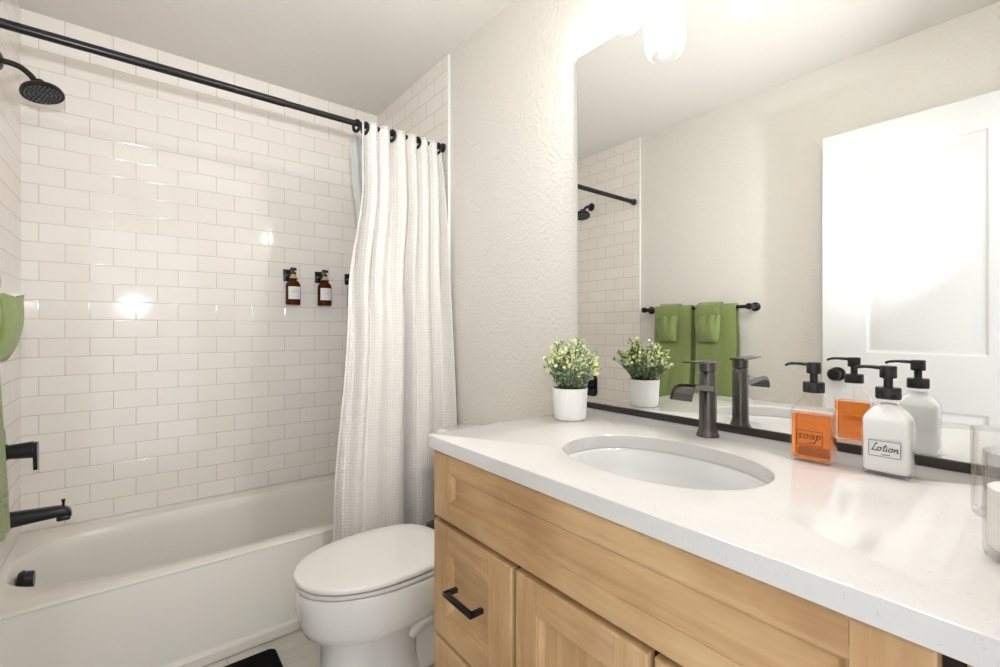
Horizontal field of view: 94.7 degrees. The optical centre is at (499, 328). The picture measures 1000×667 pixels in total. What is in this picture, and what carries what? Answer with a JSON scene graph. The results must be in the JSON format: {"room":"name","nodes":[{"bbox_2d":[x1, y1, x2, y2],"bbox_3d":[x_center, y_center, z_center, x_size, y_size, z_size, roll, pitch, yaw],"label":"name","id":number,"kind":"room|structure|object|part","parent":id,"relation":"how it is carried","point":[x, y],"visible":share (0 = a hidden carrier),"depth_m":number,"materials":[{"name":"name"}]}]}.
{"room":"bathroom","nodes":[
{"label":"bathroom","id":0,"kind":"room"},
{"bbox_2d":[21,9,377,532],"bbox_3d":[-1.359,-0.057,2.348,1.798,2.440,0.120,0,0,-38],"label":"wall","id":1,"kind":"structure","parent":0,"point":[165,360],"depth_m":2.14,"materials":[{"name":"tile"}]},
{"bbox_2d":[283,267,300,304],"bbox_3d":[-1.092,-0.224,2.426,0.074,0.198,0.088,0,0,-38],"label":"pump bottle","id":2,"kind":"object","parent":1,"relation":"attached to","point":[292,288],"visible":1,"depth_m":2.40,"materials":[{"name":"orange glass"}]},
{"bbox_2d":[315,270,331,305],"bbox_3d":[-0.965,-0.224,2.527,0.074,0.198,0.088,0,0,-38],"label":"pump bottle","id":3,"kind":"object","parent":1,"relation":"attached to","point":[324,289],"visible":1,"depth_m":2.50,"materials":[{"name":"orange glass"}]},
{"bbox_2d":[344,274,349,305],"bbox_3d":[-0.836,-0.224,2.629,0.074,0.198,0.088,0,0,-38],"label":"pump bottle","id":4,"kind":"object","parent":1,"relation":"attached to","point":[346,276],"visible":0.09,"depth_m":2.64,"materials":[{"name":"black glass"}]},
{"bbox_2d":[18,0,512,115],"bbox_3d":[-0.499,-1.327,1.263,1.798,0.100,2.950,0,0,-38],"label":"ceiling","id":5,"kind":"structure","parent":0,"point":[361,55],"depth_m":1.99,"materials":[{"name":"white paint"}]},
{"bbox_2d":[203,629,433,666],"bbox_3d":[-0.499,1.213,1.263,1.798,0.100,2.950,0,0,-38],"label":"floor","id":6,"kind":"structure","parent":0,"point":[293,649],"depth_m":1.66,"materials":[{"name":"tile"}]},
{"bbox_2d":[0,472,334,666],"bbox_3d":[-1.088,0.985,2.006,1.506,0.348,0.751,0,0,-38],"label":"bathtub","id":7,"kind":"object","parent":6,"relation":"on","point":[200,582],"visible":0.64,"depth_m":1.67,"materials":[{"name":"white ceramic"}]},
{"bbox_2d":[224,649,282,666],"bbox_3d":[-0.931,1.151,1.223,0.732,0.021,0.544,0,0,-38],"label":"bath mat","id":8,"kind":"object","parent":6,"relation":"on","point":[269,657],"visible":1,"depth_m":1.58,"materials":[{"name":"black fabric"}]},
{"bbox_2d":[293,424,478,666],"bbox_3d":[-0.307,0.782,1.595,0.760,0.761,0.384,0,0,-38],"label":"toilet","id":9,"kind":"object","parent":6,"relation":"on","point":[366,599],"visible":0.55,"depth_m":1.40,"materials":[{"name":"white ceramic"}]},
{"bbox_3d":[-0.409,0.745,1.514,0.499,0.018,0.368,0,0,-38],"label":"lid","id":10,"kind":"part","parent":9,"relation":"part of","materials":[{"name":"white plastic"}]},
{"bbox_3d":[-0.412,0.767,1.512,0.486,0.014,0.362,0,0,-38],"label":"seat","id":11,"kind":"part","parent":9,"relation":"part of","materials":[{"name":"white plastic"}]},
{"bbox_3d":[-0.390,0.970,1.529,0.540,0.386,0.362,0,0,-38],"label":"bowl","id":12,"kind":"part","parent":9,"relation":"part of","materials":[{"name":"white ceramic"}]},
{"bbox_3d":[-0.081,0.417,1.774,0.184,0.030,0.384,0,0,-38],"label":"tank lid","id":13,"kind":"part","parent":9,"relation":"part of","materials":[{"name":"white ceramic"}]},
{"bbox_2d":[434,450,973,666],"bbox_3d":[0.366,0.722,0.891,0.618,0.879,1.002,0,0,-38],"label":"vanity cabinet","id":14,"kind":"object","parent":6,"relation":"on","point":[524,576],"visible":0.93,"depth_m":0.73,"materials":[{"name":"brown wood"}]},
{"bbox_3d":[-0.062,0.889,1.004,0.020,0.308,0.293,0,0,-38],"label":"drawer","id":15,"kind":"part","parent":14,"relation":"part of","materials":[{"name":"brown wood"}]},
{"bbox_3d":[-0.081,0.585,0.985,0.034,0.010,0.107,0,0,-38],"label":"handle","id":16,"kind":"part","parent":14,"relation":"part of","materials":[{"name":"black metal"}]},
{"bbox_3d":[-0.062,0.591,1.013,0.004,0.151,0.166,0,0,-38],"label":"panel","id":17,"kind":"part","parent":14,"relation":"part of","materials":[{"name":"brown wood"}]},
{"bbox_3d":[-0.062,0.591,1.004,0.020,0.267,0.293,0,0,-38],"label":"drawer","id":18,"kind":"part","parent":14,"relation":"part of","materials":[{"name":"brown wood"}]},
{"bbox_3d":[0.130,0.750,0.771,0.004,0.477,0.180,0,0,-38],"label":"panel","id":19,"kind":"part","parent":14,"relation":"part of","materials":[{"name":"brown wood"}]},
{"bbox_3d":[0.126,0.750,0.768,0.020,0.585,0.288,0,0,-38],"label":"door","id":20,"kind":"part","parent":14,"relation":"part of","materials":[{"name":"brown wood"}]},
{"bbox_3d":[0.128,0.368,0.772,0.004,0.077,0.768,0,0,-38],"label":"panel","id":21,"kind":"part","parent":14,"relation":"part of","materials":[{"name":"brown wood"}]},
{"bbox_3d":[0.311,0.750,0.533,0.020,0.585,0.290,0,0,-38],"label":"door","id":22,"kind":"part","parent":14,"relation":"part of","materials":[{"name":"brown wood"}]},
{"bbox_2d":[428,408,999,666],"bbox_3d":[0.372,0.267,0.897,0.601,0.030,1.009,0,0,-38],"label":"countertop","id":23,"kind":"structure","parent":14,"relation":"on","point":[908,560],"depth_m":0.63,"materials":[{"name":"white stone"}]},
{"bbox_2d":[542,338,602,420],"bbox_3d":[0.200,0.139,1.293,0.179,0.225,0.182,0,0,-38],"label":"potted plant","id":24,"kind":"object","parent":23,"relation":"on","point":[570,395],"visible":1,"depth_m":1.26,"materials":[{"name":"green plant"}]},
{"bbox_3d":[0.197,0.208,1.299,0.099,0.086,0.099,0,0,-38],"label":"pot","id":25,"kind":"part","parent":24,"relation":"part of","materials":[{"name":"white ceramic"}]},
{"bbox_2d":[568,447,766,490],"bbox_3d":[0.310,0.357,0.907,0.362,0.150,0.458,0,0,-38],"label":"sink","id":26,"kind":"object","parent":23,"relation":"in","point":[652,466],"visible":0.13,"depth_m":1.04,"materials":[{"name":"white ceramic"}]},
{"bbox_2d":[670,360,719,437],"bbox_3d":[0.451,0.162,1.054,0.146,0.178,0.050,0,0,-38],"label":"faucet","id":27,"kind":"object","parent":23,"relation":"on","point":[707,387],"visible":1,"depth_m":1.06,"materials":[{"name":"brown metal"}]},
{"bbox_3d":[0.440,0.141,1.045,0.118,0.033,0.049,0,0,-38],"label":"spout","id":28,"kind":"part","parent":27,"relation":"part of","materials":[{"name":"brown metal"}]},
{"bbox_3d":[0.461,0.077,1.062,0.108,0.006,0.037,0,0,-38],"label":"lever","id":29,"kind":"part","parent":27,"relation":"part of","materials":[{"name":"brown metal"}]},
{"bbox_2d":[785,362,837,464],"bbox_3d":[0.592,0.157,0.884,0.050,0.188,0.085,0,0,-38],"label":"pump dispenser","id":30,"kind":"object","parent":23,"relation":"on","point":[813,433],"visible":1,"depth_m":0.86,"materials":[{"name":"clear glass"}]},
{"bbox_3d":[0.598,0.181,0.878,0.049,0.139,0.067,0,0,-38],"label":"glass","id":31,"kind":"part","parent":30,"relation":"part of","materials":[{"name":"orange glass"}]},
{"bbox_2d":[854,365,915,480],"bbox_3d":[0.665,0.157,0.804,0.050,0.188,0.085,0,0,-38],"label":"pump dispenser","id":32,"kind":"object","parent":23,"relation":"on","point":[888,428],"visible":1,"depth_m":0.78,"materials":[{"name":"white glass"}]},
{"bbox_3d":[0.672,0.181,0.797,0.049,0.139,0.067,0,0,-38],"label":"glass","id":33,"kind":"part","parent":32,"relation":"part of","materials":[{"name":"glass"}]},
{"bbox_2d":[970,425,985,513],"bbox_3d":[0.680,0.193,0.609,0.083,0.117,0.083,0,0,-38],"label":"glass tumbler","id":34,"kind":"object","parent":23,"relation":"on","point":[971,425],"visible":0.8,"depth_m":0.64,"materials":[{"name":"clear glass"}]},
{"bbox_2d":[982,469,999,552],"bbox_3d":[0.571,0.193,0.489,0.083,0.117,0.083,0,0,-38],"label":"candle","id":35,"kind":"object","parent":23,"relation":"on","point":[993,488],"visible":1,"depth_m":0.50,"materials":[{"name":"white wax"}]},
{"bbox_2d":[450,0,670,425],"bbox_3d":[0.197,-0.057,1.719,0.140,2.440,2.800,0,0,-38],"label":"wall","id":36,"kind":"structure","parent":0,"point":[513,82],"depth_m":1.78,"materials":[{"name":"white paint"}]},
{"bbox_2d":[378,56,446,205],"bbox_3d":[-0.486,-0.057,2.459,0.010,2.440,0.791,0,0,-38],"label":"wall tile","id":37,"kind":"structure","parent":36,"relation":"attached to","point":[421,111],"depth_m":2.30,"materials":[{"name":"white tile"}]},
{"bbox_2d":[447,54,449,257],"bbox_3d":[-0.238,-0.057,2.145,0.012,2.440,0.009,0,0,-38],"label":"trim","id":38,"kind":"structure","parent":36,"relation":"attached to","point":[448,55],"depth_m":2.14,"materials":[{"name":"white paint"}]},
{"bbox_2d":[600,0,644,33],"bbox_3d":[0.514,-0.969,1.064,0.174,0.307,0.676,0,0,-38],"label":"vanity light","id":39,"kind":"object","parent":36,"relation":"attached to","point":[620,4],"visible":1,"depth_m":1.25,"materials":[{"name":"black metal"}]},
{"bbox_3d":[0.333,-0.890,1.249,0.048,0.034,0.048,0,0,-38],"label":"bulb","id":40,"kind":"part","parent":39,"relation":"part of","materials":[{"name":"white glass"}]},
{"bbox_2d":[577,0,999,478],"bbox_3d":[0.584,-0.320,1.101,0.018,1.142,1.061,0,0,-38],"label":"wall mirror","id":41,"kind":"object","parent":36,"relation":"attached to","point":[763,186],"visible":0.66,"depth_m":1.01,"materials":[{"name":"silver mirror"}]},
{"bbox_3d":[-1.103,-0.057,0.689,0.140,2.440,2.800,0,0,-38],"label":"wall","id":42,"kind":"structure","parent":0,"visible":0},
{"bbox_2d":[0,0,20,568],"bbox_3d":[-1.668,-0.057,1.523,0.010,2.440,0.791,0,0,-38],"label":"wall tile","id":43,"kind":"structure","parent":42,"relation":"attached to","point":[10,41],"depth_m":1.68,"materials":[{"name":"white tile"}]},
{"bbox_2d":[4,429,38,469],"bbox_3d":[-1.633,0.415,1.564,0.093,0.156,0.112,0,0,-38],"label":"shower valve","id":44,"kind":"object","parent":43,"relation":"attached to","point":[27,449],"visible":0.62,"depth_m":1.56,"materials":[{"name":"black metal"}]},
{"bbox_3d":[-1.601,0.438,1.589,0.011,0.094,0.046,0,0,-38],"label":"lever","id":45,"kind":"part","parent":44,"relation":"part of","materials":[{"name":"black metal"}]},
{"bbox_2d":[0,52,64,104],"bbox_3d":[-1.606,-0.859,1.584,0.161,0.130,0.113,0,0,-38],"label":"shower","id":46,"kind":"object","parent":43,"relation":"attached to","point":[36,90],"visible":1,"depth_m":1.58,"materials":[{"name":"black metal"}]},
{"bbox_3d":[-1.632,-0.878,1.565,0.089,0.055,0.018,0,0,-38],"label":"shower arm","id":47,"kind":"part","parent":46,"relation":"part of","materials":[{"name":"black metal"}]},
{"bbox_2d":[9,499,71,528],"bbox_3d":[-1.599,0.639,1.591,0.179,0.074,0.052,0,0,-38],"label":"tub spout","id":48,"kind":"object","parent":43,"relation":"attached to","point":[62,512],"visible":0.95,"depth_m":1.58,"materials":[{"name":"black metal"}]},
{"bbox_2d":[0,18,445,152],"bbox_3d":[-0.853,-0.852,1.709,1.497,0.042,0.042,0,0,-38],"label":"curtain rod","id":49,"kind":"object","parent":43,"relation":"attached to","point":[5,24],"visible":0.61,"depth_m":1.51,"materials":[{"name":"black metal"}]},
{"bbox_2d":[352,119,360,132],"bbox_3d":[-0.596,-0.842,1.913,0.049,0.057,0.010,0,0,28],"label":"curtain ring","id":50,"kind":"object","parent":49,"relation":"hanging from","point":[357,130],"visible":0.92,"depth_m":1.91,"materials":[{"name":"black metal"}]},
{"bbox_2d":[360,121,369,134],"bbox_3d":[-0.568,-0.842,1.936,0.049,0.057,0.010,0,0,28],"label":"curtain ring","id":51,"kind":"object","parent":49,"relation":"hanging from","point":[367,123],"visible":0.62,"depth_m":1.93,"materials":[{"name":"black metal"}]},
{"bbox_2d":[390,129,395,142],"bbox_3d":[-0.472,-0.842,2.011,0.049,0.057,0.010,0,0,28],"label":"curtain ring","id":52,"kind":"object","parent":49,"relation":"hanging from","point":[393,130],"visible":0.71,"depth_m":2.00,"materials":[{"name":"black metal"}]},
{"bbox_2d":[349,135,361,224],"bbox_3d":[-0.495,0.072,2.103,0.416,1.782,0.095,0,0,-38],"label":"curtain liner","id":53,"kind":"object","parent":52,"relation":"hanging from","point":[355,142],"visible":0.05,"depth_m":1.97,"materials":[{"name":"white plastic"}]},
{"bbox_2d":[333,119,456,541],"bbox_3d":[-0.448,0.069,1.966,0.544,1.868,0.177,0,0,-38],"label":"shower curtain","id":54,"kind":"object","parent":49,"relation":"hanging from","point":[399,389],"visible":0.88,"depth_m":1.96,"materials":[{"name":"fabric"}]},
{"bbox_2d":[416,136,421,148],"bbox_3d":[-0.376,-0.842,2.087,0.049,0.057,0.010,0,0,28],"label":"curtain ring","id":55,"kind":"object","parent":49,"relation":"hanging from","point":[419,138],"visible":0.57,"depth_m":2.08,"materials":[{"name":"black metal"}]},
{"bbox_2d":[437,142,441,154],"bbox_3d":[-0.291,-0.842,2.155,0.049,0.057,0.010,0,0,28],"label":"curtain ring","id":56,"kind":"object","parent":49,"relation":"hanging from","point":[440,147],"visible":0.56,"depth_m":2.14,"materials":[{"name":"black metal"}]},
{"bbox_3d":[-1.132,-0.120,0.914,0.092,0.048,0.690,0,0,-38],"label":"towel bar","id":57,"kind":"object","parent":42,"relation":"attached to","visible":0},
{"bbox_2d":[0,378,10,542],"bbox_3d":[-1.173,0.178,1.035,0.073,0.638,0.247,0,0,-38],"label":"bath towel","id":58,"kind":"object","parent":57,"relation":"hanging from","point":[4,499],"visible":1,"depth_m":1.12,"materials":[{"name":"green fabric"}]},
{"bbox_2d":[0,293,24,361],"bbox_3d":[-1.173,-0.039,1.055,0.120,0.228,0.140,0,0,-38],"label":"hand towel","id":59,"kind":"object","parent":57,"relation":"hanging from","point":[12,307],"visible":0.93,"depth_m":1.04,"materials":[{"name":"green fabric"}]}
]}

